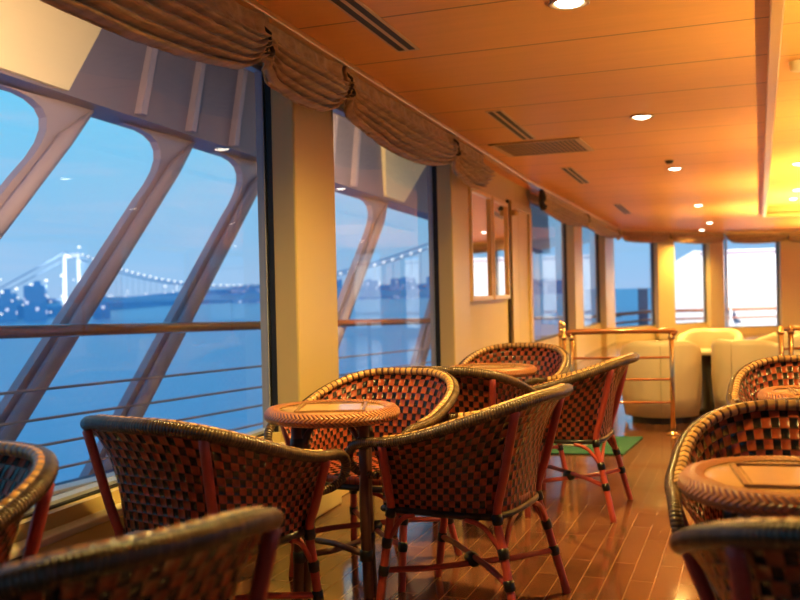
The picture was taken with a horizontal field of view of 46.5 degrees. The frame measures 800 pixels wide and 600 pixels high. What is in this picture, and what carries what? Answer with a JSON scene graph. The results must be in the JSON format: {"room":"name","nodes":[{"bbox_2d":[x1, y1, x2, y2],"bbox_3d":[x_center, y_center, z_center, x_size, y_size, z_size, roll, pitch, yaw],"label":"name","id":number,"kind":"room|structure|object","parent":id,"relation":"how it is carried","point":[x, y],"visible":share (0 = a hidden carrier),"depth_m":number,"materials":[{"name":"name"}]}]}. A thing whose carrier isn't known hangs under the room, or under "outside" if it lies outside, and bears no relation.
{"room":"ship interior","nodes":[
{"label":"ship interior","id":0,"kind":"room"},
{"bbox_2d":[14,61,601,542],"bbox_3d":[0.475,-0.117,7.936,1.086,2.390,21.636,-1,0,21],"label":"wall","id":1,"kind":"structure","parent":0,"point":[489,318],"depth_m":9.10,"materials":[{"name":"beige paint"}]},
{"bbox_2d":[9,555,22,563],"bbox_3d":[-1.168,0.929,2.733,0.550,0.334,9.592,-1,0,21],"label":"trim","id":2,"kind":"structure","parent":1,"relation":"attached to","point":[19,558],"depth_m":2.77,"materials":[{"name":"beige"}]},
{"bbox_2d":[9,442,284,559],"bbox_3d":[-1.207,0.750,2.591,0.625,0.025,10.403,-1,0,21],"label":"trim","id":3,"kind":"structure","parent":1,"relation":"attached to","point":[53,535],"depth_m":2.99,"materials":[{"name":"beige paint"}]},
{"bbox_2d":[22,64,278,519],"bbox_3d":[-1.172,-0.226,3.054,0.262,1.842,3.375,-1,0,21],"label":"window","id":4,"kind":"structure","parent":1,"relation":"in","point":[74,495],"depth_m":4.63,"materials":[{"name":"grey"}]},
{"bbox_2d":[38,490,348,555],"bbox_3d":[-1.278,0.964,2.359,0.582,0.394,9.912,-1,0,21],"label":"trim","id":5,"kind":"structure","parent":1,"relation":"attached to","point":[103,531],"depth_m":3.06,"materials":[{"name":"brown wood"}]},
{"bbox_2d":[40,0,350,111],"bbox_3d":[-0.887,-1.029,2.903,0.357,0.337,4.047,-1,0,21],"label":"curtain valance","id":6,"kind":"object","parent":1,"relation":"hanging from","point":[221,33],"visible":1,"depth_m":3.58,"materials":[{"name":"fabric"}]},
{"bbox_2d":[264,81,341,517],"bbox_3d":[-0.502,-0.066,4.877,0.193,2.380,0.548,-1,0,21],"label":"pillar","id":7,"kind":"structure","parent":1,"relation":"attached to","point":[302,137],"depth_m":4.68,"materials":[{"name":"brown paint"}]},
{"bbox_2d":[333,107,440,365],"bbox_3d":[-0.118,-0.276,6.396,0.222,1.842,2.635,-1,0,21],"label":"window","id":8,"kind":"structure","parent":1,"relation":"in","point":[431,170],"depth_m":7.62,"materials":[{"name":"grey metal"}]},
{"bbox_2d":[342,66,495,188],"bbox_3d":[0.241,-1.087,6.542,0.307,0.327,3.522,-1,0,21],"label":"curtain valance","id":9,"kind":"object","parent":1,"relation":"hanging from","point":[392,126],"visible":0.99,"depth_m":5.85,"materials":[{"name":"fabric"}]},
{"bbox_2d":[433,163,470,365],"bbox_3d":[0.448,-0.111,7.890,0.195,2.380,0.598,-1,0,21],"label":"pillar","id":10,"kind":"structure","parent":1,"relation":"attached to","point":[452,193],"depth_m":7.62,"materials":[{"name":"brown paint"}]},
{"bbox_2d":[468,186,493,300],"bbox_3d":[0.753,-0.510,8.748,0.055,1.030,0.900,-1,0,17],"label":"wall mirror","id":11,"kind":"object","parent":1,"relation":"attached to","point":[479,202],"visible":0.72,"depth_m":8.75,"materials":[{"name":"clear mirror"}]},
{"bbox_2d":[472,193,489,295],"bbox_3d":[0.751,-0.510,8.749,0.010,0.946,0.816,-1,0,18],"label":"mirror glass","id":12,"kind":"object","parent":11,"relation":"attached to","point":[480,201],"depth_m":8.78,"materials":[{"name":"white"}]},
{"bbox_2d":[492,196,509,299],"bbox_3d":[1.030,-0.523,9.628,0.055,1.030,0.880,-1,0,16],"label":"wall mirror","id":13,"kind":"object","parent":1,"relation":"attached to","point":[500,221],"visible":0.81,"depth_m":9.67,"materials":[{"name":"clear mirror"}]},
{"bbox_2d":[494,202,506,294],"bbox_3d":[1.028,-0.523,9.628,0.010,0.946,0.796,-1,0,16],"label":"mirror glass","id":14,"kind":"object","parent":13,"relation":"attached to","point":[500,208],"depth_m":9.68,"materials":[{"name":"white"}]},
{"bbox_2d":[506,200,533,342],"bbox_3d":[1.432,-0.036,10.741,0.177,2.140,1.277,-1,0,21],"label":"door","id":15,"kind":"structure","parent":1,"relation":"in","point":[520,303],"depth_m":10.77,"materials":[{"name":"brown wood"}]},
{"bbox_2d":[530,202,567,341],"bbox_3d":[2.044,-0.376,13.011,0.154,1.842,3.122,-1,0,21],"label":"window","id":16,"kind":"structure","parent":1,"relation":"in","point":[563,226],"depth_m":14.45,"materials":[{"name":"grey metal"}]},
{"bbox_2d":[539,193,589,226],"bbox_3d":[2.344,-1.205,12.936,0.214,0.288,3.919,-1,0,21],"label":"curtain valance","id":17,"kind":"object","parent":1,"relation":"hanging from","point":[562,212],"visible":0.97,"depth_m":12.56,"materials":[{"name":"fabric"}]},
{"bbox_2d":[539,189,547,209],"bbox_3d":[1.706,-1.195,11.084,0.105,0.254,0.115,-1,0,21],"label":"cord","id":18,"kind":"object","parent":17,"relation":"hanging from","point":[542,196],"visible":1,"depth_m":11.06,"materials":[{"name":"black fabric"}]},
{"bbox_2d":[564,224,584,362],"bbox_3d":[2.782,-0.218,14.849,0.185,2.380,0.873,-1,0,21],"label":"trim","id":19,"kind":"structure","parent":1,"relation":"attached to","point":[573,233],"depth_m":14.46,"materials":[{"name":"brown paint"}]},
{"bbox_2d":[582,226,599,326],"bbox_3d":[3.346,-0.435,16.741,0.154,1.842,3.122,-1,0,21],"label":"window","id":20,"kind":"structure","parent":1,"relation":"in","point":[596,236],"depth_m":18.18,"materials":[{"name":"grey"}]},
{"bbox_2d":[586,215,623,239],"bbox_3d":[3.781,-1.297,17.073,0.237,0.263,4.805,-1,0,21],"label":"curtain valance","id":21,"kind":"object","parent":1,"relation":"hanging from","point":[602,229],"visible":0.96,"depth_m":16.55,"materials":[{"name":"fabric"}]},
{"bbox_2d":[597,235,615,346],"bbox_3d":[4.195,-0.282,18.900,0.201,2.380,1.553,-1,0,21],"label":"trim","id":22,"kind":"structure","parent":1,"relation":"attached to","point":[606,245],"depth_m":18.30,"materials":[{"name":"brown paint"}]},
{"bbox_2d":[236,333,770,599],"bbox_3d":[5.783,0.941,10.076,9.500,0.001,29.900,-1,0,21],"label":"floor","id":23,"kind":"structure","parent":0,"point":[632,557],"depth_m":4.18,"materials":[{"name":"brown wood"}]},
{"bbox_2d":[0,440,58,565],"bbox_3d":[-1.121,0.760,1.985,0.710,0.819,0.727,-1,1,36],"label":"rattan armchair","id":24,"kind":"object","parent":23,"relation":"on","point":[28,471],"visible":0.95,"depth_m":2.03,"materials":[{"name":"black wicker"}]},
{"bbox_2d":[0,506,283,599],"bbox_3d":[-0.570,0.750,1.604,0.727,0.819,0.710,-1,1,43],"label":"rattan armchair","id":25,"kind":"object","parent":23,"relation":"on","point":[206,558],"visible":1,"depth_m":1.37,"materials":[{"name":"black wicker"}]},
{"bbox_2d":[80,414,350,599],"bbox_3d":[-0.613,0.741,2.969,0.710,0.819,0.727,-1,1,32],"label":"rattan armchair","id":26,"kind":"object","parent":23,"relation":"on","point":[168,472],"visible":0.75,"depth_m":2.76,"materials":[{"name":"wicker"}]},
{"bbox_2d":[264,399,399,599],"bbox_3d":[-0.241,0.765,3.425,0.500,0.751,0.500,-1,0,1],"label":"cafe table","id":27,"kind":"object","parent":23,"relation":"on","point":[303,417],"visible":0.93,"depth_m":3.29,"materials":[{"name":"brown wicker"}]},
{"bbox_2d":[264,367,461,591],"bbox_3d":[-0.106,0.722,3.933,0.710,0.819,0.727,-1,0,27],"label":"rattan armchair","id":28,"kind":"object","parent":23,"relation":"on","point":[424,397],"visible":0.41,"depth_m":4.10,"materials":[{"name":"black wicker"}]},
{"bbox_2d":[345,383,572,599],"bbox_3d":[0.267,0.717,3.411,0.727,0.819,0.710,-1,1,28],"label":"rattan armchair","id":29,"kind":"object","parent":23,"relation":"on","point":[472,467],"visible":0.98,"depth_m":3.20,"materials":[{"name":"black wicker"}]},
{"bbox_2d":[394,366,537,535],"bbox_3d":[0.306,0.708,4.561,0.710,0.819,0.727,-1,0,23],"label":"rattan armchair","id":30,"kind":"object","parent":23,"relation":"on","point":[480,388],"visible":0.16,"depth_m":4.27,"materials":[{"name":"black wicker"}]},
{"bbox_2d":[452,363,536,378],"bbox_3d":[0.506,0.735,5.089,0.500,0.751,0.500,-1,0,11],"label":"cafe table","id":31,"kind":"object","parent":23,"relation":"on","point":[517,370],"visible":0.29,"depth_m":4.98,"materials":[{"name":"wicker"}]},
{"bbox_2d":[458,343,570,489],"bbox_3d":[0.689,0.690,5.686,0.710,0.819,0.727,-1,0,23],"label":"rattan armchair","id":32,"kind":"object","parent":23,"relation":"on","point":[549,359],"visible":0.23,"depth_m":5.90,"materials":[{"name":"black wicker"}]},
{"bbox_2d":[558,319,566,349],"bbox_3d":[1.387,0.616,7.913,0.225,0.886,0.630,-1,0,21],"label":"railing","id":33,"kind":"object","parent":23,"relation":"on","point":[562,337],"visible":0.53,"depth_m":7.63,"materials":[{"name":"brown metal"}]},
{"bbox_2d":[523,352,639,522],"bbox_3d":[0.895,0.692,4.908,0.727,0.819,0.710,-1,0,23],"label":"rattan armchair","id":34,"kind":"object","parent":23,"relation":"on","point":[588,415],"visible":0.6,"depth_m":4.65,"materials":[{"name":"black wicker"}]},
{"bbox_2d":[551,436,642,454],"bbox_3d":[1.401,1.059,6.798,0.640,0.010,0.879,-1,0,21],"label":"floor mat","id":35,"kind":"object","parent":23,"relation":"on","point":[624,443],"visible":0.51,"depth_m":6.64,"materials":[{"name":"green carpet"}]},
{"bbox_2d":[563,444,587,446],"bbox_3d":[1.274,1.042,6.803,0.210,0.030,0.210,-1,0,21],"label":"socket","id":36,"kind":"object","parent":35,"relation":"on","point":[569,445],"visible":0.09,"depth_m":6.72,"materials":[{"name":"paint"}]},
{"bbox_2d":[565,328,679,435],"bbox_3d":[1.739,0.638,7.292,0.855,0.835,0.245,-1,0,21],"label":"railing","id":37,"kind":"object","parent":23,"relation":"on","point":[672,332],"visible":0.79,"depth_m":7.25,"materials":[{"name":"brown metal"}]},
{"bbox_2d":[620,340,701,423],"bbox_3d":[2.244,0.687,8.001,0.678,0.700,0.628,-1,0,16],"label":"tub chair","id":38,"kind":"object","parent":23,"relation":"on","point":[687,354],"visible":0.85,"depth_m":7.75,"materials":[{"name":"beige leather"}]},
{"bbox_2d":[699,348,714,412],"bbox_3d":[2.876,0.737,8.493,0.480,0.565,0.480,-1,0,21],"label":"pedestal table","id":39,"kind":"object","parent":23,"relation":"on","point":[708,404],"visible":0.24,"depth_m":8.42,"materials":[{"name":"beige"}]},
{"bbox_2d":[676,328,743,399],"bbox_3d":[3.210,0.653,9.629,0.678,0.700,0.627,-1,1,29],"label":"tub chair","id":40,"kind":"object","parent":23,"relation":"on","point":[703,337],"visible":0.22,"depth_m":9.81,"materials":[{"name":"beige leather"}]},
{"bbox_2d":[664,399,799,599],"bbox_3d":[1.075,0.707,2.421,0.710,0.819,0.727,-1,0,23],"label":"rattan armchair","id":41,"kind":"object","parent":23,"relation":"on","point":[763,427],"visible":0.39,"depth_m":2.69,"materials":[{"name":"black wicker"}]},
{"bbox_2d":[669,517,799,599],"bbox_3d":[0.838,0.719,1.606,0.710,0.819,0.727,-1,0,19],"label":"rattan armchair","id":42,"kind":"object","parent":23,"relation":"on","point":[745,558],"visible":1,"depth_m":1.43,"materials":[{"name":"black wicker"}]},
{"bbox_2d":[677,455,799,519],"bbox_3d":[0.869,0.751,2.015,0.500,0.751,0.500,-1,0,13],"label":"cafe table","id":43,"kind":"object","parent":23,"relation":"on","point":[742,487],"visible":0.77,"depth_m":1.95,"materials":[{"name":"wicker"}]},
{"bbox_2d":[711,339,799,408],"bbox_3d":[2.972,0.672,7.860,0.628,0.700,0.678,-2,1,-39],"label":"tub chair","id":44,"kind":"object","parent":23,"relation":"on","point":[728,356],"visible":0.37,"depth_m":7.68,"materials":[{"name":"beige leather"}]},
{"bbox_2d":[726,355,799,404],"bbox_3d":[1.829,0.677,4.114,0.710,0.819,0.727,-1,0,23],"label":"rattan armchair","id":45,"kind":"object","parent":23,"relation":"on","point":[747,381],"visible":0.3,"depth_m":4.39,"materials":[{"name":"black wicker"}]},
{"bbox_2d":[755,331,799,353],"bbox_3d":[3.559,0.651,8.835,0.627,0.700,0.678,-1,0,1],"label":"tub chair","id":46,"kind":"object","parent":23,"relation":"on","point":[773,337],"visible":0.06,"depth_m":8.95,"materials":[{"name":"beige leather"}]},
{"bbox_2d":[757,385,799,399],"bbox_3d":[1.642,0.721,3.562,0.500,0.751,0.500,-1,0,16],"label":"cafe table","id":47,"kind":"object","parent":23,"relation":"on","point":[776,392],"visible":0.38,"depth_m":3.58,"materials":[{"name":"wicker"}]},
{"bbox_2d":[777,325,799,355],"bbox_3d":[3.144,0.605,7.002,0.605,0.843,0.300,-1,0,21],"label":"railing","id":48,"kind":"object","parent":23,"relation":"on","point":[790,329],"visible":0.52,"depth_m":7.01,"materials":[{"name":"brown metal"}]},
{"bbox_2d":[780,396,799,398],"bbox_3d":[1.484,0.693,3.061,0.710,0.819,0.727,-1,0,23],"label":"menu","id":49,"kind":"object","parent":23,"relation":"on","point":[799,396],"visible":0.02,"depth_m":2.83,"materials":[{"name":"beige paper"}]},
{"bbox_2d":[255,0,799,231],"bbox_3d":[5.749,-1.439,10.156,9.532,0.001,30.100,-1,0,21],"label":"ceiling","id":50,"kind":"structure","parent":0,"point":[699,67],"depth_m":5.62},
{"bbox_2d":[328,0,419,51],"bbox_3d":[-0.227,-1.252,3.911,0.120,0.008,1.700,-1,0,19],"label":"ceiling vent","id":51,"kind":"object","parent":50,"relation":"in","point":[357,10],"visible":1,"depth_m":4.23,"materials":[{"name":"brown metal"}]},
{"bbox_2d":[485,110,535,139],"bbox_3d":[0.843,-1.299,6.959,0.120,0.008,1.300,-1,0,19],"label":"ceiling vent","id":52,"kind":"object","parent":50,"relation":"in","point":[500,116],"visible":1,"depth_m":6.86,"materials":[{"name":"brown metal"}]},
{"bbox_2d":[488,137,593,156],"bbox_3d":[1.230,-1.315,8.031,0.765,0.012,0.740,-1,0,21],"label":"ceiling vent","id":53,"kind":"object","parent":50,"relation":"in","point":[565,145],"visible":1,"depth_m":7.99,"materials":[{"name":"brown metal"}]},
{"bbox_2d":[548,0,589,9],"bbox_3d":[0.724,-1.267,3.981,0.176,0.022,0.176,-1,0,21],"label":"recessed light","id":54,"kind":"object","parent":50,"relation":"in","point":[554,4],"visible":1,"depth_m":3.97,"materials":[{"name":"brown paint"}]},
{"bbox_2d":[560,167,589,183],"bbox_3d":[1.912,-1.348,10.103,0.120,0.008,1.500,-1,0,19],"label":"ceiling vent","id":55,"kind":"object","parent":50,"relation":"in","point":[570,171],"visible":1,"depth_m":9.97,"materials":[{"name":"brown metal"}]},
{"bbox_2d":[613,204,631,213],"bbox_3d":[3.481,-1.418,14.534,0.120,0.008,1.900,-1,0,19],"label":"ceiling vent","id":56,"kind":"object","parent":50,"relation":"in","point":[620,207],"visible":1,"depth_m":14.37,"materials":[{"name":"brown paint"}]},
{"bbox_2d":[629,114,653,119],"bbox_3d":[1.736,-1.310,6.677,0.176,0.022,0.176,-1,0,21],"label":"recessed light","id":57,"kind":"object","parent":50,"relation":"in","point":[641,116],"visible":1,"depth_m":6.64,"materials":[{"name":"brown paint"}]},
{"bbox_2d":[665,160,673,163],"bbox_3d":[2.631,-1.345,9.086,0.090,0.030,0.090,-1,0,21],"label":"smoke detector","id":58,"kind":"object","parent":50,"relation":"attached to","point":[666,161],"visible":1,"depth_m":9.06,"materials":[{"name":"black paint"}]},
{"bbox_2d":[666,167,683,169],"bbox_3d":[2.851,-1.359,9.644,0.176,0.022,0.176,-1,0,21],"label":"recessed light","id":59,"kind":"object","parent":50,"relation":"in","point":[671,168],"visible":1,"depth_m":9.60,"materials":[{"name":"brown paint"}]},
{"bbox_2d":[762,0,799,217],"bbox_3d":[4.636,-1.365,5.784,4.603,0.070,21.130,-1,0,21],"label":"trim","id":60,"kind":"structure","parent":50,"relation":"attached to","point":[776,7],"depth_m":5.49,"materials":[{"name":"brown"}]},
{"bbox_2d":[766,204,799,212],"bbox_3d":[4.628,-1.455,5.770,4.543,0.150,21.100,-1,0,21],"label":"trim","id":61,"kind":"structure","parent":50,"relation":"attached to","point":[778,208],"depth_m":16.26,"materials":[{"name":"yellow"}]},
{"bbox_2d":[616,231,706,341],"bbox_3d":[5.769,-0.336,20.663,1.896,2.390,2.670,-1,0,21],"label":"wall","id":62,"kind":"structure","parent":0,"point":[680,328],"depth_m":20.32,"materials":[{"name":"beige paint"}]},
{"bbox_2d":[616,243,654,327],"bbox_3d":[5.038,-0.414,20.123,0.811,2.012,1.125,-1,0,21],"label":"window","id":63,"kind":"structure","parent":62,"relation":"in","point":[651,244],"depth_m":20.47,"materials":[{"name":"grey"}]},
{"bbox_2d":[622,231,671,242],"bbox_3d":[5.309,-1.347,19.932,0.923,0.246,1.331,-1,0,21],"label":"curtain valance","id":64,"kind":"object","parent":62,"relation":"hanging from","point":[629,236],"visible":1,"depth_m":19.89,"materials":[{"name":"fabric"}]},
{"bbox_2d":[653,232,675,338],"bbox_3d":[5.839,-0.332,20.581,0.444,2.380,0.548,-1,0,21],"label":"trim","id":65,"kind":"structure","parent":62,"relation":"attached to","point":[663,252],"depth_m":20.47,"materials":[{"name":"brown paint"}]},
{"bbox_2d":[676,244,706,323],"bbox_3d":[6.525,-0.456,21.166,0.811,2.012,1.125,-1,0,21],"label":"window","id":66,"kind":"structure","parent":62,"relation":"in","point":[703,245],"depth_m":21.52,"materials":[{"name":"grey"}]},
{"bbox_2d":[671,232,724,243],"bbox_3d":[6.726,-1.386,20.926,1.092,0.248,1.550,-1,0,21],"label":"curtain valance","id":67,"kind":"object","parent":62,"relation":"hanging from","point":[689,238],"visible":1,"depth_m":20.88,"materials":[{"name":"fabric"}]},
{"bbox_2d":[704,241,724,327],"bbox_3d":[7.311,-0.373,21.613,0.424,2.380,0.518,-1,0,21],"label":"trim","id":68,"kind":"structure","parent":62,"relation":"attached to","point":[714,253],"depth_m":21.50,"materials":[{"name":"brown paint"}]},
{"bbox_2d":[724,234,777,333],"bbox_3d":[11.090,-0.468,22.158,6.315,2.390,3.100,-1,0,21],"label":"wall","id":69,"kind":"structure","parent":0,"point":[769,329],"depth_m":21.86,"materials":[{"name":"beige paint"}]},
{"bbox_2d":[234,0,799,233],"bbox_3d":[5.861,-1.422,9.916,9.179,0.034,29.728,-1,0,21],"label":"trim","id":70,"kind":"structure","parent":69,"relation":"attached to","point":[277,21],"depth_m":5.73,"materials":[{"name":"brown wood"}]},
{"bbox_2d":[594,236,778,327],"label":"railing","id":71,"kind":"structure","parent":69,"relation":"in","point":[726,237],"depth_m":24.19,"materials":[{"name":"white"}]},
{"bbox_2d":[727,233,787,243],"bbox_3d":[8.296,-1.430,21.581,1.315,0.241,0.674,-1,0,21],"label":"curtain valance","id":72,"kind":"object","parent":69,"relation":"hanging from","point":[748,238],"visible":1,"depth_m":21.57,"materials":[{"name":"fabric"}]},
{"bbox_2d":[778,233,799,326],"bbox_3d":[9.176,-0.418,21.892,0.522,2.380,0.358,-1,0,21],"label":"trim","id":73,"kind":"structure","parent":69,"relation":"attached to","point":[788,251],"depth_m":21.81,"materials":[{"name":"brown paint"}]},
{"bbox_2d":[788,233,799,241],"bbox_3d":[9.991,-1.466,21.720,1.768,0.248,0.890,-1,0,21],"label":"curtain valance","id":74,"kind":"object","parent":69,"relation":"hanging from","point":[794,237],"visible":1,"depth_m":21.65,"materials":[{"name":"fabric"}]},
{"bbox_2d":[767,0,799,205],"bbox_3d":[4.626,-1.530,5.769,4.543,0.001,21.100,-1,0,21],"label":"ceiling","id":75,"kind":"structure","parent":0,"point":[784,177],"depth_m":7.95,"materials":[{"name":"white paint"}]},
{"bbox_2d":[789,59,799,71],"bbox_3d":[2.474,-1.451,5.777,0.110,0.060,0.110,-1,0,21],"label":"speaker","id":76,"kind":"object","parent":75,"relation":"attached to","point":[794,66],"visible":1,"depth_m":5.75},
{"bbox_3d":[-0.152,-2.368,9.100,2.600,0.100,25.000,-1,0,21],"label":"deck","id":77,"kind":"object","parent":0,"visible":0},
{"bbox_2d":[0,0,549,476],"bbox_3d":[-1.072,0.022,9.484,0.360,4.843,25.000,-1,0,21],"label":"frame","id":78,"kind":"object","parent":77,"relation":"attached to","point":[71,70],"visible":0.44,"depth_m":7.07,"materials":[{"name":"grey metal"}]},
{"label":"outside","id":79,"kind":"structure","parent":0,"visible":0},
{"bbox_3d":[14.084,0.998,24.907,17.200,0.120,11.500,-1,0,21],"label":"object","id":80,"kind":"object","parent":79,"visible":0},
{"bbox_2d":[637,288,647,324],"bbox_3d":[6.870,0.371,26.271,0.310,1.400,0.280,-1,0,15],"label":"locker","id":81,"kind":"object","parent":80,"relation":"on","point":[642,292],"visible":0.56,"depth_m":26.15,"materials":[{"name":"grey metal"}]},
{"bbox_2d":[674,248,776,326],"bbox_3d":[15.216,-0.265,28.409,14.900,2.900,0.510,-1,0,21],"label":"window","id":82,"kind":"structure","parent":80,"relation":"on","point":[751,272],"depth_m":29.86,"materials":[{"name":"glass"}]},
{"bbox_2d":[728,306,776,325],"bbox_3d":[9.974,0.584,26.540,1.450,0.892,0.550,-1,0,1],"label":"lounger","id":83,"kind":"object","parent":80,"relation":"on","point":[737,321],"visible":0.46,"depth_m":26.30,"materials":[{"name":"white paint"}]},
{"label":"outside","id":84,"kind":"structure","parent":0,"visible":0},
{"bbox_2d":[52,469,113,496],"bbox_3d":[1.588,1.413,13.315,2.050,1.215,34.000,-1,0,21],"label":"deck","id":85,"kind":"object","parent":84,"point":[111,470],"depth_m":6.18,"materials":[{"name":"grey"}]},
{"bbox_2d":[0,315,621,494],"bbox_3d":[0.754,0.763,13.071,0.827,1.942,33.024,-1,0,21],"label":"deck railing","id":86,"kind":"object","parent":85,"relation":"on","point":[49,330],"visible":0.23,"depth_m":6.49,"materials":[{"name":"brown metal"}]},
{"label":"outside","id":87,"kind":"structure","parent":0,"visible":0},
{"bbox_2d":[0,288,650,482],"bbox_3d":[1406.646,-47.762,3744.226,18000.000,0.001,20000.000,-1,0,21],"label":"sea","id":88,"kind":"structure","parent":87,"point":[92,359],"depth_m":193.25,"materials":[{"name":"blue liquid"}]},
{"bbox_2d":[93,294,110,317],"bbox_3d":[-213.954,3.845,666.502,12.000,18.000,9.600,-1,0,-18],"label":"building","id":89,"kind":"structure","parent":88,"relation":"on","point":[103,310],"depth_m":662.36,"materials":[{"name":"blue"}]},
{"bbox_2d":[231,284,259,302],"bbox_3d":[-310.689,-12.815,1874.389,56.000,37.000,44.800,-1,0,-9],"label":"building","id":90,"kind":"structure","parent":88,"relation":"on","point":[237,289],"depth_m":1852.65,"materials":[{"name":"blue"}]},
{"bbox_2d":[0,243,546,304],"bbox_3d":[-149.226,-12.852,585.628,514.428,51.500,149.932,-1,0,21],"label":"suspension bridge","id":91,"kind":"structure","parent":88,"relation":"on","point":[537,289],"depth_m":552.88,"materials":[{"name":"silver metal"}]},
{"bbox_2d":[17,279,561,318],"bbox_3d":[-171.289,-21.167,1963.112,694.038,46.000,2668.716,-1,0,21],"label":"shore","id":92,"kind":"structure","parent":88,"relation":"on","point":[554,286],"depth_m":1706.54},
{"bbox_2d":[0,289,17,320],"bbox_3d":[-269.598,3.350,635.146,15.000,22.000,12.000,-1,0,-23],"label":"building","id":93,"kind":"structure","parent":92,"relation":"on","point":[8,308],"depth_m":630.64,"materials":[{"name":"blue"}]},
{"bbox_2d":[23,281,47,320],"bbox_3d":[-251.821,0.390,642.406,15.000,27.000,12.000,-1,0,-21],"label":"building","id":94,"kind":"structure","parent":92,"relation":"on","point":[35,300],"depth_m":636.83,"materials":[{"name":"blue"}]},
{"bbox_2d":[0,279,412,314],"bbox_3d":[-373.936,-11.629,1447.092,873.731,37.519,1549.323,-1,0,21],"label":"lights","id":95,"kind":"object","parent":92,"relation":"on","point":[0,279],"visible":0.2,"depth_m":1986.64},
{"bbox_2d":[337,279,341,299],"bbox_3d":[-157.849,-23.598,2043.808,60.000,49.000,48.000,-1,0,-4],"label":"building","id":96,"kind":"structure","parent":88,"relation":"on","point":[339,281],"depth_m":2021.87,"materials":[{"name":"blue"}]},
{"bbox_2d":[356,279,378,299],"bbox_3d":[-73.850,-23.927,2098.584,50.000,45.000,40.000,-1,0,-2],"label":"building","id":97,"kind":"structure","parent":88,"relation":"on","point":[371,286],"depth_m":2078.93,"materials":[{"name":"blue"}]},
{"bbox_2d":[391,277,414,298],"bbox_3d":[6.869,-28.157,2149.834,56.000,49.000,44.800,-1,0,0],"label":"building","id":98,"kind":"structure","parent":88,"relation":"on","point":[407,284],"depth_m":2127.19,"materials":[{"name":"blue"}]},
{"bbox_2d":[426,276,429,297],"bbox_3d":[91.415,-32.448,2197.900,56.000,53.000,44.800,-1,0,2],"label":"building","id":99,"kind":"structure","parent":88,"relation":"on","point":[428,284],"depth_m":2176.57,"materials":[{"name":"blue"}]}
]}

